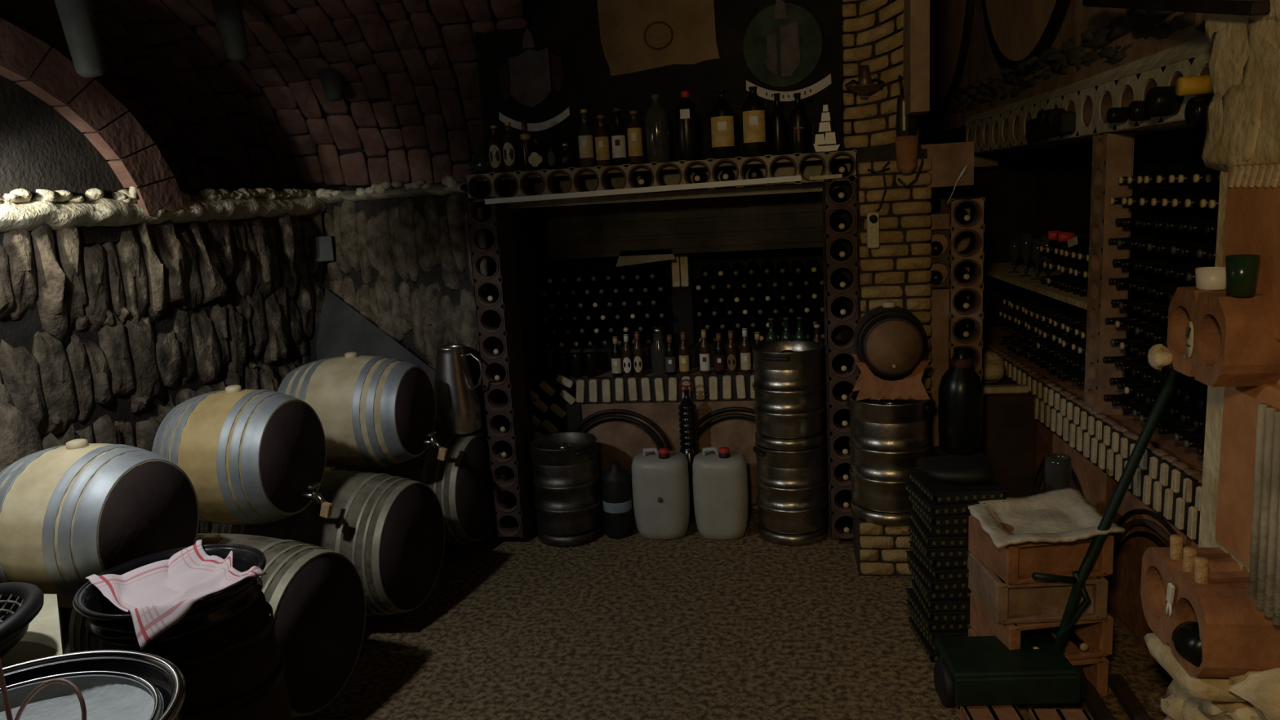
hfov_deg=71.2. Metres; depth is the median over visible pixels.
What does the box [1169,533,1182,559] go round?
cork
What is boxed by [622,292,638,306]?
wine bottle
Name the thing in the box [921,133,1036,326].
wall
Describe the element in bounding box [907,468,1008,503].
plastic tray
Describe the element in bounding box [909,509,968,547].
plastic tray
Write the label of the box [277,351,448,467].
wine barrel
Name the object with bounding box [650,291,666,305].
wine bottle
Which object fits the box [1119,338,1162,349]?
wine bottle
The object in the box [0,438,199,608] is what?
wine barrel
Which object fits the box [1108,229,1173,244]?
wine bottle
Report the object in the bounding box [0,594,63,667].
stone slab
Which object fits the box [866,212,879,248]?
strip
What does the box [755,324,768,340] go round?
wine bottle
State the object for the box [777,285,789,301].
wine bottle
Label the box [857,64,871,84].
cup
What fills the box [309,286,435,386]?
wall
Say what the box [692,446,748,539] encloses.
jerrycan
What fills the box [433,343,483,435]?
jug
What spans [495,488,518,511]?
tube
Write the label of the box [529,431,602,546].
beer keg
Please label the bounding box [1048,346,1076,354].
wine bottle
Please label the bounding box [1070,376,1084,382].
wine bottle
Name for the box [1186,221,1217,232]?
wine bottle
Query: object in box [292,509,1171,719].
floor
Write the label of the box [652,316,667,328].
wine bottle
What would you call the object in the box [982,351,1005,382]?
sack
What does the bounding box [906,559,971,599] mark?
plastic tray
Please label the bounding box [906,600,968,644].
plastic tray
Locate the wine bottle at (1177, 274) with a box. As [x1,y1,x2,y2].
[1173,264,1214,278]
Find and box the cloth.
[968,487,1124,548]
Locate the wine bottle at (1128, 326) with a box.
[1125,319,1168,330]
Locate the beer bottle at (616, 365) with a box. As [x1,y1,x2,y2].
[611,336,622,377]
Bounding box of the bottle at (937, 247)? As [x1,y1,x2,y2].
[927,240,942,255]
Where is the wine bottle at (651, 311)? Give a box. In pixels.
[644,304,660,318]
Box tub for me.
[72,543,266,645]
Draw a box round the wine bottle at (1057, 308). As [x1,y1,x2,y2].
[1029,305,1079,316]
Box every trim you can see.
[0,174,458,203]
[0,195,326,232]
[320,181,466,203]
[465,149,857,202]
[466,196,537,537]
[475,152,850,208]
[538,333,825,369]
[822,174,859,539]
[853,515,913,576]
[918,8,1205,126]
[927,228,951,288]
[941,196,984,451]
[963,35,1211,124]
[965,51,1214,153]
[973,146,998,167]
[983,261,1132,310]
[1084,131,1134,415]
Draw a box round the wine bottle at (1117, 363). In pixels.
[1114,356,1148,367]
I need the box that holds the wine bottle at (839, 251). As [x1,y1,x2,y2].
[831,243,848,259]
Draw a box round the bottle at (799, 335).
[794,316,805,340]
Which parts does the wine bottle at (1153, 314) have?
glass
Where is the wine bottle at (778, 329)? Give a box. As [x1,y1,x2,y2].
[773,324,782,339]
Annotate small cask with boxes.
[853,301,927,377]
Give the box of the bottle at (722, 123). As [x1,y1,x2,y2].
[709,89,736,158]
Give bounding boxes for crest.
[497,27,570,131]
[742,0,831,102]
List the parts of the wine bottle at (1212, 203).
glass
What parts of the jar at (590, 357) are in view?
lid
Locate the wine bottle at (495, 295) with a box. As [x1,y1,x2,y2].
[487,288,499,301]
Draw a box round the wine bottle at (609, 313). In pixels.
[600,306,617,319]
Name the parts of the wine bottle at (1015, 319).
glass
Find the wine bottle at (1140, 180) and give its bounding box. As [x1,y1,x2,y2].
[1136,166,1194,186]
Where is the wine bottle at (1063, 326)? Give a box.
[1061,320,1086,329]
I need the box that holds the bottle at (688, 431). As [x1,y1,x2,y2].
[678,378,700,522]
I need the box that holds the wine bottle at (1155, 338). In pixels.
[1151,333,1167,342]
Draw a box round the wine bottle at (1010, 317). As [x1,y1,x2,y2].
[1008,314,1030,320]
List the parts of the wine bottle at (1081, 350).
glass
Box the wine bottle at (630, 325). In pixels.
[623,317,639,332]
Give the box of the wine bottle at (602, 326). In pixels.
[594,319,611,333]
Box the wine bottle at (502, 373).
[494,366,506,380]
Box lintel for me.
[543,191,822,266]
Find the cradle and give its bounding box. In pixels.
[851,353,931,400]
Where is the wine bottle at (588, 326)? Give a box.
[579,320,597,333]
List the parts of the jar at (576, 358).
lid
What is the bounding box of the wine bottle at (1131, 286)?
[1127,275,1174,289]
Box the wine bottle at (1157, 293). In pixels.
[1153,282,1195,297]
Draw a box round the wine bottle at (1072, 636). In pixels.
[1049,626,1088,651]
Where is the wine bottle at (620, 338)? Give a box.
[617,330,633,345]
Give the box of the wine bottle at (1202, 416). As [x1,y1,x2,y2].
[1180,413,1206,422]
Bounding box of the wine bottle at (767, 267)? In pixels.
[760,261,773,275]
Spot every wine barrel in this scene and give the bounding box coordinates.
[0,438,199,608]
[68,533,365,717]
[151,384,333,524]
[213,467,444,616]
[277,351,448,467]
[324,431,494,545]
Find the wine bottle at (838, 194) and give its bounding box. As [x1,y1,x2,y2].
[830,187,847,202]
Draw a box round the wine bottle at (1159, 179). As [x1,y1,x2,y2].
[1155,166,1210,186]
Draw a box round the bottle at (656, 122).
[644,93,670,162]
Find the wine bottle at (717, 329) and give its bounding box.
[711,326,724,342]
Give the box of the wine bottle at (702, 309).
[695,302,710,316]
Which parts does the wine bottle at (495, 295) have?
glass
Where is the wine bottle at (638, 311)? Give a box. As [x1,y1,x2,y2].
[630,304,645,319]
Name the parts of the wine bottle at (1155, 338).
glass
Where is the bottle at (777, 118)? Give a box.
[769,93,786,154]
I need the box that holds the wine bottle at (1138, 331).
[1134,323,1168,334]
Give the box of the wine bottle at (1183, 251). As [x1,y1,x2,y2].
[1178,243,1216,256]
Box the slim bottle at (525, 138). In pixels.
[519,120,531,170]
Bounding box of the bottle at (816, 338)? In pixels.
[812,324,823,370]
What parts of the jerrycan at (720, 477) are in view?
handle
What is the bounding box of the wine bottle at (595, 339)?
[587,332,604,346]
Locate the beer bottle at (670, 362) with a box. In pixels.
[665,334,675,375]
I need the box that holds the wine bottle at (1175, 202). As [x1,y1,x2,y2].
[1171,190,1219,210]
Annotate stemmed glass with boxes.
[1008,238,1020,273]
[1019,233,1032,276]
[1030,239,1041,279]
[1039,235,1054,283]
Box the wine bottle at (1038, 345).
[1035,341,1062,348]
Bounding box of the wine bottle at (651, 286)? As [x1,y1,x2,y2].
[643,279,657,293]
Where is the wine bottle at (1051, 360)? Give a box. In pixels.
[1038,357,1062,364]
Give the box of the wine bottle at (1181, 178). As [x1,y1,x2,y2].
[1177,169,1220,186]
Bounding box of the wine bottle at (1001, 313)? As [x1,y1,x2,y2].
[999,310,1021,315]
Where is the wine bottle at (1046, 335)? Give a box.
[1042,330,1074,337]
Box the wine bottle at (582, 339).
[573,332,591,346]
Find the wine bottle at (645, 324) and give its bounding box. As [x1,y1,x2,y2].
[638,316,653,331]
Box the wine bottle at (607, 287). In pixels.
[599,280,615,294]
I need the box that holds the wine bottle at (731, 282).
[724,275,737,289]
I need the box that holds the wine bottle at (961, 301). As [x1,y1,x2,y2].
[954,293,968,309]
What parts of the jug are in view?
handle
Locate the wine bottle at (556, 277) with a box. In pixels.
[547,270,566,284]
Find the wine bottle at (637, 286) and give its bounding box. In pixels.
[628,279,644,293]
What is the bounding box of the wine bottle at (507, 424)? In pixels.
[500,417,510,431]
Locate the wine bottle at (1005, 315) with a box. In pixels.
[1003,311,1024,318]
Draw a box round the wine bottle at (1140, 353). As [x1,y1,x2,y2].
[1136,350,1148,357]
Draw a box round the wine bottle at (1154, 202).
[1150,188,1219,209]
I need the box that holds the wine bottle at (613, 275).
[605,267,622,281]
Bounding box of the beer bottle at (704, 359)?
[699,328,710,374]
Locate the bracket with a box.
[1143,632,1247,702]
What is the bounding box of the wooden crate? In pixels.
[967,552,1108,623]
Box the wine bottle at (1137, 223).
[1133,209,1209,231]
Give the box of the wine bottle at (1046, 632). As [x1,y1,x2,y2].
[1026,627,1064,652]
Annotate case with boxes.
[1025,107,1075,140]
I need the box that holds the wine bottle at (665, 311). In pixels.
[658,302,672,318]
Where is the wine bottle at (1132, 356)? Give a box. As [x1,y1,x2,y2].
[1102,352,1144,363]
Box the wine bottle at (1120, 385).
[1116,380,1151,389]
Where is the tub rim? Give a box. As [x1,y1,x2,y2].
[2,649,186,719]
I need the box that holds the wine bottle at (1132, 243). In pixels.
[1128,231,1195,248]
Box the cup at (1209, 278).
[1195,266,1226,290]
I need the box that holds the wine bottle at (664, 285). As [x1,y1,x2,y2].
[657,278,671,292]
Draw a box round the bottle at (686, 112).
[675,90,698,160]
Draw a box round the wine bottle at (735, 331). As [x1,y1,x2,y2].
[725,325,739,341]
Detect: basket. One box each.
[0,582,44,657]
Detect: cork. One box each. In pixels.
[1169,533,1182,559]
[1182,546,1196,572]
[1194,555,1208,584]
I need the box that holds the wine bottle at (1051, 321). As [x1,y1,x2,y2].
[1048,312,1086,324]
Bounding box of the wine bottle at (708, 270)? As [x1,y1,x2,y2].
[701,263,715,277]
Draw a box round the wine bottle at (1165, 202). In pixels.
[1161,189,1219,210]
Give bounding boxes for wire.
[946,164,967,204]
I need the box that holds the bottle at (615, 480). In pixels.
[601,461,633,538]
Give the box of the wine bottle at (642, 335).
[631,329,647,344]
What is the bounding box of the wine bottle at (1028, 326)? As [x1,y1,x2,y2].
[1026,322,1053,329]
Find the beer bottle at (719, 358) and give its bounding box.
[714,333,724,374]
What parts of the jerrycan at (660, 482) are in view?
handle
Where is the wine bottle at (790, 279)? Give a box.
[783,272,796,287]
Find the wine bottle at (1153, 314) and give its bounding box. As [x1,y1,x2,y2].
[1150,310,1168,318]
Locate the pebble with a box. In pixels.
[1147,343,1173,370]
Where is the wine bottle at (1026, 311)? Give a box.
[1024,302,1072,314]
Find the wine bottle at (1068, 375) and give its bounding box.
[1060,371,1084,378]
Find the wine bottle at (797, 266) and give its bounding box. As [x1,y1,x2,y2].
[791,259,804,274]
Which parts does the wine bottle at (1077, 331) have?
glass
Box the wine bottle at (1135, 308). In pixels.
[1132,299,1170,311]
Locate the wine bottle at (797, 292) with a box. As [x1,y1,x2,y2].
[791,284,804,299]
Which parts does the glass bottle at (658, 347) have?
lid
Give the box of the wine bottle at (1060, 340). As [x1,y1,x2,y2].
[1057,336,1085,343]
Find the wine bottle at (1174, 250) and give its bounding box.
[1169,237,1216,253]
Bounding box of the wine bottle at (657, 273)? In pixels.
[649,266,665,279]
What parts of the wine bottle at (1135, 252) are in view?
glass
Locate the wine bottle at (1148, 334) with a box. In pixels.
[1144,329,1167,337]
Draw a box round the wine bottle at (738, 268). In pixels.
[730,262,744,276]
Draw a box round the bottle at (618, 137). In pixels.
[611,107,626,164]
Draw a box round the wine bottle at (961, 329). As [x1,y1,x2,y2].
[954,320,968,337]
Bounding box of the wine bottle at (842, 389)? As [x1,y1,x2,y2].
[834,381,849,399]
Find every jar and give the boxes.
[570,348,583,377]
[584,347,597,377]
[1043,453,1071,492]
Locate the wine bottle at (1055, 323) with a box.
[1053,315,1086,326]
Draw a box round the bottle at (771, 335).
[765,317,777,342]
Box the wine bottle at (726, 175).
[720,169,735,181]
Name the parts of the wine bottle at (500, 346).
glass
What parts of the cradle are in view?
rail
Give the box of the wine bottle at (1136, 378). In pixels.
[1109,375,1142,384]
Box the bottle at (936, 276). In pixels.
[926,269,942,284]
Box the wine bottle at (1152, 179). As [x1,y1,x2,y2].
[1143,166,1200,186]
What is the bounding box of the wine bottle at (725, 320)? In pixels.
[718,313,731,328]
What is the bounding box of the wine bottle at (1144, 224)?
[1141,210,1217,231]
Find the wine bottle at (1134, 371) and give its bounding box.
[1131,365,1170,376]
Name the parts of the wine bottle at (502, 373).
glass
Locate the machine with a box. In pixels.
[933,366,1182,707]
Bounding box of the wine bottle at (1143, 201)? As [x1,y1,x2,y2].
[1138,187,1219,208]
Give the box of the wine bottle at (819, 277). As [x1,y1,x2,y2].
[813,271,823,286]
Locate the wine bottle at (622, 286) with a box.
[613,280,630,293]
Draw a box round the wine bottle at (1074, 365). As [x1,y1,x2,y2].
[1071,361,1084,368]
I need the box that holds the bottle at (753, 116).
[741,86,767,156]
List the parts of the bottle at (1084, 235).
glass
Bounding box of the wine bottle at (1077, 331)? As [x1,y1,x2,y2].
[1074,328,1086,335]
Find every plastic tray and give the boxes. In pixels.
[903,480,1004,515]
[905,550,969,591]
[905,587,971,631]
[906,491,970,526]
[906,520,970,558]
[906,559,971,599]
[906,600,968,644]
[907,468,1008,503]
[907,529,968,568]
[907,616,939,662]
[908,541,968,581]
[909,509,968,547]
[911,578,969,622]
[911,613,939,654]
[912,504,968,535]
[913,576,969,611]
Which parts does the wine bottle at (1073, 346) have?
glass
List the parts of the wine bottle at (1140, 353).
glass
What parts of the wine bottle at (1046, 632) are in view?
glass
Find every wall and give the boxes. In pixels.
[0,17,331,653]
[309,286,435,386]
[321,182,511,536]
[473,0,848,509]
[484,202,551,524]
[542,182,824,340]
[670,254,697,347]
[838,181,856,521]
[901,0,929,116]
[917,0,1205,144]
[920,141,973,457]
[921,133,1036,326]
[982,326,1204,681]
[1033,124,1219,315]
[1160,0,1279,719]
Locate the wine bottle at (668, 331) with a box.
[663,327,674,342]
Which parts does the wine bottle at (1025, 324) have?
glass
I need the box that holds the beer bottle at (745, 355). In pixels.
[740,328,751,373]
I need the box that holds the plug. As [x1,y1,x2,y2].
[1174,75,1213,96]
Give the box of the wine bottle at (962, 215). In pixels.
[955,208,970,223]
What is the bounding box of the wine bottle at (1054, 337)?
[1051,333,1080,340]
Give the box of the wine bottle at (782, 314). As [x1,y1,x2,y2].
[777,311,790,326]
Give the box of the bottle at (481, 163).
[471,143,490,173]
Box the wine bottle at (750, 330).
[741,324,754,340]
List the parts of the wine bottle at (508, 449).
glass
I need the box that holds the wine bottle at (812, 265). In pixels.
[805,259,819,273]
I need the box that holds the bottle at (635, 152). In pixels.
[626,110,643,164]
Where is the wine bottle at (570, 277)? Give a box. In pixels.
[561,269,579,284]
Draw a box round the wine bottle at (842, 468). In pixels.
[835,462,850,479]
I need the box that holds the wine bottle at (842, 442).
[835,435,849,454]
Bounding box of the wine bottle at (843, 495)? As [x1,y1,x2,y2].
[836,489,851,507]
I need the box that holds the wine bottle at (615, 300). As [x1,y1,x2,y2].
[607,293,623,306]
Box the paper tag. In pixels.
[1066,236,1077,247]
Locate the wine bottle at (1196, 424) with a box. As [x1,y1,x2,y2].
[1192,420,1205,428]
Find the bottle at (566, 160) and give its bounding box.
[560,142,572,168]
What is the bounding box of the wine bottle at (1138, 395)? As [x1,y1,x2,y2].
[1134,390,1176,399]
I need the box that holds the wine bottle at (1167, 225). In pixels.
[1164,213,1217,234]
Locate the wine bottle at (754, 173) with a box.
[747,168,763,179]
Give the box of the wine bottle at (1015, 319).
[1013,316,1035,322]
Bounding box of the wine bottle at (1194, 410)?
[1168,405,1206,415]
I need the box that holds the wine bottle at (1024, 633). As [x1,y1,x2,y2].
[1020,630,1039,648]
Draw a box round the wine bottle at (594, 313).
[586,306,603,320]
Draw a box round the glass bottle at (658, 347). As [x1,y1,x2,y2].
[650,326,666,375]
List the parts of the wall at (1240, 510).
brick panel, brick panel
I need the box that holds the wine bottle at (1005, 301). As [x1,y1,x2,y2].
[1002,293,1044,304]
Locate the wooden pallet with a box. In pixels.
[960,704,1025,719]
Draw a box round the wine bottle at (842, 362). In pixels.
[833,353,849,371]
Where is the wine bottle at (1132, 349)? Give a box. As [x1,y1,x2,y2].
[1128,341,1167,353]
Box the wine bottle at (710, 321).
[703,313,717,328]
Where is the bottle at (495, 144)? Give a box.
[488,125,504,172]
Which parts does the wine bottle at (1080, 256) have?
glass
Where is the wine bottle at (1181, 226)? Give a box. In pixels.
[1177,216,1217,233]
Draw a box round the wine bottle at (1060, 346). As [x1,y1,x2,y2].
[1040,344,1071,351]
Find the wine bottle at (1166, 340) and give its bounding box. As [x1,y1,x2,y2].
[1164,337,1167,346]
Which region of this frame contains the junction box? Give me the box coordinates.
[310,235,334,262]
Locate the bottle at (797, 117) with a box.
[789,93,807,153]
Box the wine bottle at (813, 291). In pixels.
[806,284,819,299]
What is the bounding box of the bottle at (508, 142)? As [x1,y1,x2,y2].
[502,122,518,171]
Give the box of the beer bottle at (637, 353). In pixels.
[632,331,644,376]
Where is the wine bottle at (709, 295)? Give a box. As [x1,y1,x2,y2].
[702,288,716,303]
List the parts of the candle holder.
dish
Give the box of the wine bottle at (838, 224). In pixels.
[831,217,847,231]
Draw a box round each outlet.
[869,226,877,233]
[869,235,877,244]
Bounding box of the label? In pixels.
[1185,320,1194,358]
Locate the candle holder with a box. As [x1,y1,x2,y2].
[844,64,884,99]
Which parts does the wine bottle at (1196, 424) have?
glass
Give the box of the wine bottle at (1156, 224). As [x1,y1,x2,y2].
[1152,212,1217,232]
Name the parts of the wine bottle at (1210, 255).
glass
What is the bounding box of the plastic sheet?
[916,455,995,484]
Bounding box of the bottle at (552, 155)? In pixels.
[546,145,557,168]
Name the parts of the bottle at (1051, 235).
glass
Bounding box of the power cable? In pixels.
[867,160,889,212]
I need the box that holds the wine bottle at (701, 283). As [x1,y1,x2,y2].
[694,276,708,290]
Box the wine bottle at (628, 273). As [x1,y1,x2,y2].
[620,266,636,280]
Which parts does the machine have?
leg, load plate, handle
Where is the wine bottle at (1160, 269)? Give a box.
[1152,257,1211,274]
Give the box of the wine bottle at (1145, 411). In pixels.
[1132,408,1168,416]
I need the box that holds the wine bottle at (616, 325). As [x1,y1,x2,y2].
[608,318,625,333]
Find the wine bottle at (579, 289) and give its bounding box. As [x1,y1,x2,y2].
[570,282,588,295]
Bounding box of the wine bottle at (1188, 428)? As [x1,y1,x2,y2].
[1158,423,1203,434]
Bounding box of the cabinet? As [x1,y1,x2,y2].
[981,374,1036,497]
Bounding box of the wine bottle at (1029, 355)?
[1026,351,1052,358]
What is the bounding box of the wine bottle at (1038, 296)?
[1008,295,1048,306]
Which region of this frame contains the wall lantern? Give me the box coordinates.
[895,75,923,187]
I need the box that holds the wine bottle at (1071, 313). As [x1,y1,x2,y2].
[1041,309,1086,321]
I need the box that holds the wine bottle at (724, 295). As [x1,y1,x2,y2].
[716,288,730,302]
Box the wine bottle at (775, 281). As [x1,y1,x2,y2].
[768,273,782,288]
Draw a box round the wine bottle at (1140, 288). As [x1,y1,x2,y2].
[1135,278,1186,292]
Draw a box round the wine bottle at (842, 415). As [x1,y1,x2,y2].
[835,408,850,426]
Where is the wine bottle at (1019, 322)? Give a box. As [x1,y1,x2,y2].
[1017,318,1041,324]
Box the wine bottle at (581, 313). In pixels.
[572,306,590,320]
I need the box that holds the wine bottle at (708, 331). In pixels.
[697,326,711,342]
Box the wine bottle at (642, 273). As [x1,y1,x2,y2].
[635,266,650,280]
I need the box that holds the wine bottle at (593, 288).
[585,281,601,295]
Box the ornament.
[812,99,839,151]
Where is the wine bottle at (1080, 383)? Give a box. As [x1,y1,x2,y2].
[1076,375,1134,386]
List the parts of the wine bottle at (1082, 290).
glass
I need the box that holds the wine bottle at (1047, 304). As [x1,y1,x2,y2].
[1021,301,1065,311]
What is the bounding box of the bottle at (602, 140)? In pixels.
[595,115,609,165]
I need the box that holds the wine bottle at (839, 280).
[831,271,848,288]
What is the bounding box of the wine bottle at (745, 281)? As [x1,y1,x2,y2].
[738,275,751,289]
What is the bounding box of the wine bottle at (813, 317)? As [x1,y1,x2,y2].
[807,310,820,325]
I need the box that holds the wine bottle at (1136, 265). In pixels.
[1133,254,1195,270]
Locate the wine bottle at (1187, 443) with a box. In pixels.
[1182,440,1204,448]
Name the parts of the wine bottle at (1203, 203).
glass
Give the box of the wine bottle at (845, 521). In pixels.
[837,515,851,533]
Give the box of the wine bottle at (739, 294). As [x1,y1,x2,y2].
[732,288,745,302]
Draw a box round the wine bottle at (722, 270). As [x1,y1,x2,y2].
[715,262,729,277]
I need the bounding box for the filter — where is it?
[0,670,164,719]
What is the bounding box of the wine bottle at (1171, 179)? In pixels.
[1168,168,1219,186]
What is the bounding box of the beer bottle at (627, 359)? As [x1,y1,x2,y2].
[622,333,633,376]
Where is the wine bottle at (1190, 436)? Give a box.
[1173,431,1204,440]
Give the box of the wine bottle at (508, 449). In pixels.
[501,442,512,457]
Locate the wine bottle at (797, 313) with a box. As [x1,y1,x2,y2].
[792,311,805,325]
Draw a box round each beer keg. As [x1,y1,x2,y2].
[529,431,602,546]
[751,339,825,450]
[752,440,827,546]
[845,390,935,525]
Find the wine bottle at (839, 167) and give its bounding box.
[831,162,847,175]
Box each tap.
[297,481,333,518]
[418,431,448,461]
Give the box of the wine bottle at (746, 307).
[740,299,753,315]
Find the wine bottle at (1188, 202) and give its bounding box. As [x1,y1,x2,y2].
[1184,195,1218,207]
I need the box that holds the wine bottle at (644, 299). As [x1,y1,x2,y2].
[636,292,652,306]
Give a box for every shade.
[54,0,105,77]
[210,0,248,62]
[317,66,343,102]
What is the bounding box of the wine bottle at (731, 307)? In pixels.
[724,300,738,315]
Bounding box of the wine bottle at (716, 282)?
[709,275,723,290]
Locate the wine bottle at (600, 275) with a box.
[591,267,608,282]
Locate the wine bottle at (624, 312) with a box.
[615,306,631,319]
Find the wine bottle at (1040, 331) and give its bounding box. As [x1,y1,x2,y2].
[1038,327,1065,335]
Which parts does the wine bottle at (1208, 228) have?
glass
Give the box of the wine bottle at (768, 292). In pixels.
[761,286,774,301]
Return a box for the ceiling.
[0,0,528,195]
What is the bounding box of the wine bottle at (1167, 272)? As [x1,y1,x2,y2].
[1164,259,1215,275]
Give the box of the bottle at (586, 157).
[577,109,594,166]
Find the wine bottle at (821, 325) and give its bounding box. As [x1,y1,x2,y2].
[818,322,824,338]
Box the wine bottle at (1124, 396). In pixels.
[1103,393,1135,401]
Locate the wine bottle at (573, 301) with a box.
[564,294,582,308]
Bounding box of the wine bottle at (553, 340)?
[545,333,564,346]
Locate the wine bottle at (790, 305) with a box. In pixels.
[784,297,797,313]
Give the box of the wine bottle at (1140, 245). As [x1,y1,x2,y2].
[1136,232,1205,248]
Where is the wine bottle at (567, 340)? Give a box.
[559,333,577,346]
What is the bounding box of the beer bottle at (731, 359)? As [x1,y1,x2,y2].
[726,330,737,373]
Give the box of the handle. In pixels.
[0,657,86,719]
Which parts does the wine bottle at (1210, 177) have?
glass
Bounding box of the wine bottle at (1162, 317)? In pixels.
[1159,313,1168,321]
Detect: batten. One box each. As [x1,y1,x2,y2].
[484,175,801,204]
[809,173,842,180]
[1084,676,1115,719]
[1107,674,1151,719]
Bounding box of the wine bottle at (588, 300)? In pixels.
[577,293,595,308]
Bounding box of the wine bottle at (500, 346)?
[493,341,503,354]
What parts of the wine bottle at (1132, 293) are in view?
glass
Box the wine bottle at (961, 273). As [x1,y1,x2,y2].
[954,264,969,280]
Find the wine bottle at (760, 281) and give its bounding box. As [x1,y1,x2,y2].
[754,274,766,288]
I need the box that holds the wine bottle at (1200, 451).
[1196,447,1204,455]
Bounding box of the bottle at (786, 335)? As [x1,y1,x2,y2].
[780,316,792,340]
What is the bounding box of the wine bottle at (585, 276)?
[576,269,594,283]
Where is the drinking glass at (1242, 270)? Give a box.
[1225,254,1260,297]
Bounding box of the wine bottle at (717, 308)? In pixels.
[710,301,724,315]
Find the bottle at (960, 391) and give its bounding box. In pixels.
[937,346,983,455]
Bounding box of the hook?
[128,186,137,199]
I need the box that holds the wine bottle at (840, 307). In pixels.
[832,297,848,315]
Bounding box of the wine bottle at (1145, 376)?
[1142,371,1183,380]
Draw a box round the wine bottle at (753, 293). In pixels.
[746,287,759,302]
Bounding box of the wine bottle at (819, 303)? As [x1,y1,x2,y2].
[814,297,824,312]
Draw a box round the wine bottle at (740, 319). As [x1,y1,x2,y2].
[733,312,746,328]
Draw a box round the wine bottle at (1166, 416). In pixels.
[1138,413,1180,422]
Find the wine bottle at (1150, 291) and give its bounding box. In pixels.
[1146,280,1195,294]
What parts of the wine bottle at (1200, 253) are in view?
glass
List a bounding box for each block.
[968,515,1114,584]
[968,627,1108,697]
[969,591,1113,660]
[982,384,1029,394]
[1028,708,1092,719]
[1140,546,1279,677]
[1166,286,1279,386]
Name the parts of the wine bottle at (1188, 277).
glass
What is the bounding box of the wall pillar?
[842,0,932,422]
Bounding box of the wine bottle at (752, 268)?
[746,261,759,275]
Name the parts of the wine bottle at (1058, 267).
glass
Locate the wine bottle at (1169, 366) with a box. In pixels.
[1167,363,1173,370]
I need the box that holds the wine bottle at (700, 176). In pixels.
[693,171,708,183]
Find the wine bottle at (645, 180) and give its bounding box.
[638,174,652,187]
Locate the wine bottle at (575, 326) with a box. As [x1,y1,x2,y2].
[565,320,583,333]
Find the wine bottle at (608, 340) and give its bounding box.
[602,331,619,345]
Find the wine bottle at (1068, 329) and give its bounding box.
[1065,324,1086,332]
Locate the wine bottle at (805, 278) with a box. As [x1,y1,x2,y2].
[799,271,812,286]
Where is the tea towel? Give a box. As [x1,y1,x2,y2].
[85,539,266,650]
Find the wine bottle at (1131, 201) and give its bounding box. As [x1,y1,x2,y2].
[1127,187,1211,208]
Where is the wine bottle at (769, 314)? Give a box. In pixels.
[762,311,775,327]
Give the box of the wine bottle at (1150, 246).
[1146,234,1217,250]
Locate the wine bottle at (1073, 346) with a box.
[1071,343,1085,350]
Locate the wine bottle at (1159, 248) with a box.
[1155,235,1216,256]
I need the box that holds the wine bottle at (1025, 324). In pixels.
[1023,320,1048,327]
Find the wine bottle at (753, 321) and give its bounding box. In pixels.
[747,311,760,327]
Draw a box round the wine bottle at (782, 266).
[776,260,788,274]
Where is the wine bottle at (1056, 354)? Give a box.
[1053,349,1079,357]
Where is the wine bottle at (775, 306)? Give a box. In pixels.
[769,298,782,314]
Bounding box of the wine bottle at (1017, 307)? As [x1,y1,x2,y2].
[1015,299,1061,310]
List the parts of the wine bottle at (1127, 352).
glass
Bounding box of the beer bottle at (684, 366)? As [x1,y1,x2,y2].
[678,332,689,375]
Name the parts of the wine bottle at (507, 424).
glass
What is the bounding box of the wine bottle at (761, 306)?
[755,299,767,315]
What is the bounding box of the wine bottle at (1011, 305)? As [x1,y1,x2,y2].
[1009,297,1056,307]
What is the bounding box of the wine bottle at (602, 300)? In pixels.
[592,293,609,307]
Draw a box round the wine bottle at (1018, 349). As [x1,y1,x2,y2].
[1015,346,1040,352]
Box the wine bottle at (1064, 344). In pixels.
[1062,338,1085,346]
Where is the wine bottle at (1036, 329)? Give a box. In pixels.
[1033,325,1061,332]
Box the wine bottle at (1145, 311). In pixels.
[1142,305,1168,315]
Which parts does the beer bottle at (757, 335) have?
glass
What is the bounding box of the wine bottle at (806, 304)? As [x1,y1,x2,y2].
[799,297,813,312]
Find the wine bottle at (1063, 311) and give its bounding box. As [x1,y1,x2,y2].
[1035,307,1084,319]
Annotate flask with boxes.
[525,138,548,169]
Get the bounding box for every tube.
[467,174,492,200]
[469,198,493,224]
[471,226,496,252]
[474,253,498,279]
[476,280,501,306]
[479,307,503,333]
[481,334,505,359]
[484,360,507,385]
[486,386,510,411]
[488,413,512,436]
[490,438,514,462]
[493,173,518,197]
[493,463,516,487]
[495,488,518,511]
[497,513,520,537]
[520,171,545,195]
[546,169,572,194]
[573,168,599,191]
[600,165,626,190]
[627,164,653,187]
[655,162,682,186]
[683,160,710,183]
[711,159,738,186]
[740,157,768,185]
[768,155,796,183]
[798,153,826,181]
[826,177,854,204]
[826,206,855,234]
[827,151,856,179]
[827,235,855,263]
[828,265,856,293]
[828,294,856,321]
[829,323,854,349]
[830,351,857,377]
[830,378,854,404]
[831,406,850,432]
[831,434,850,459]
[831,461,851,485]
[832,487,852,512]
[832,514,853,538]
[926,260,951,287]
[927,231,951,257]
[951,316,980,343]
[951,345,980,368]
[952,199,982,226]
[952,229,981,257]
[952,258,981,285]
[952,288,980,315]
[968,128,972,142]
[975,125,980,146]
[984,123,989,144]
[993,120,998,142]
[1003,118,1008,141]
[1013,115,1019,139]
[1066,100,1075,112]
[1082,96,1093,126]
[1100,90,1111,123]
[1120,84,1133,106]
[1143,78,1156,100]
[1169,71,1183,85]
[1198,63,1213,96]
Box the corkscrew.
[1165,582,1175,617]
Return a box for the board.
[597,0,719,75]
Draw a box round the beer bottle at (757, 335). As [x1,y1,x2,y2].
[752,331,759,366]
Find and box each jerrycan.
[631,447,690,539]
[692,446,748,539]

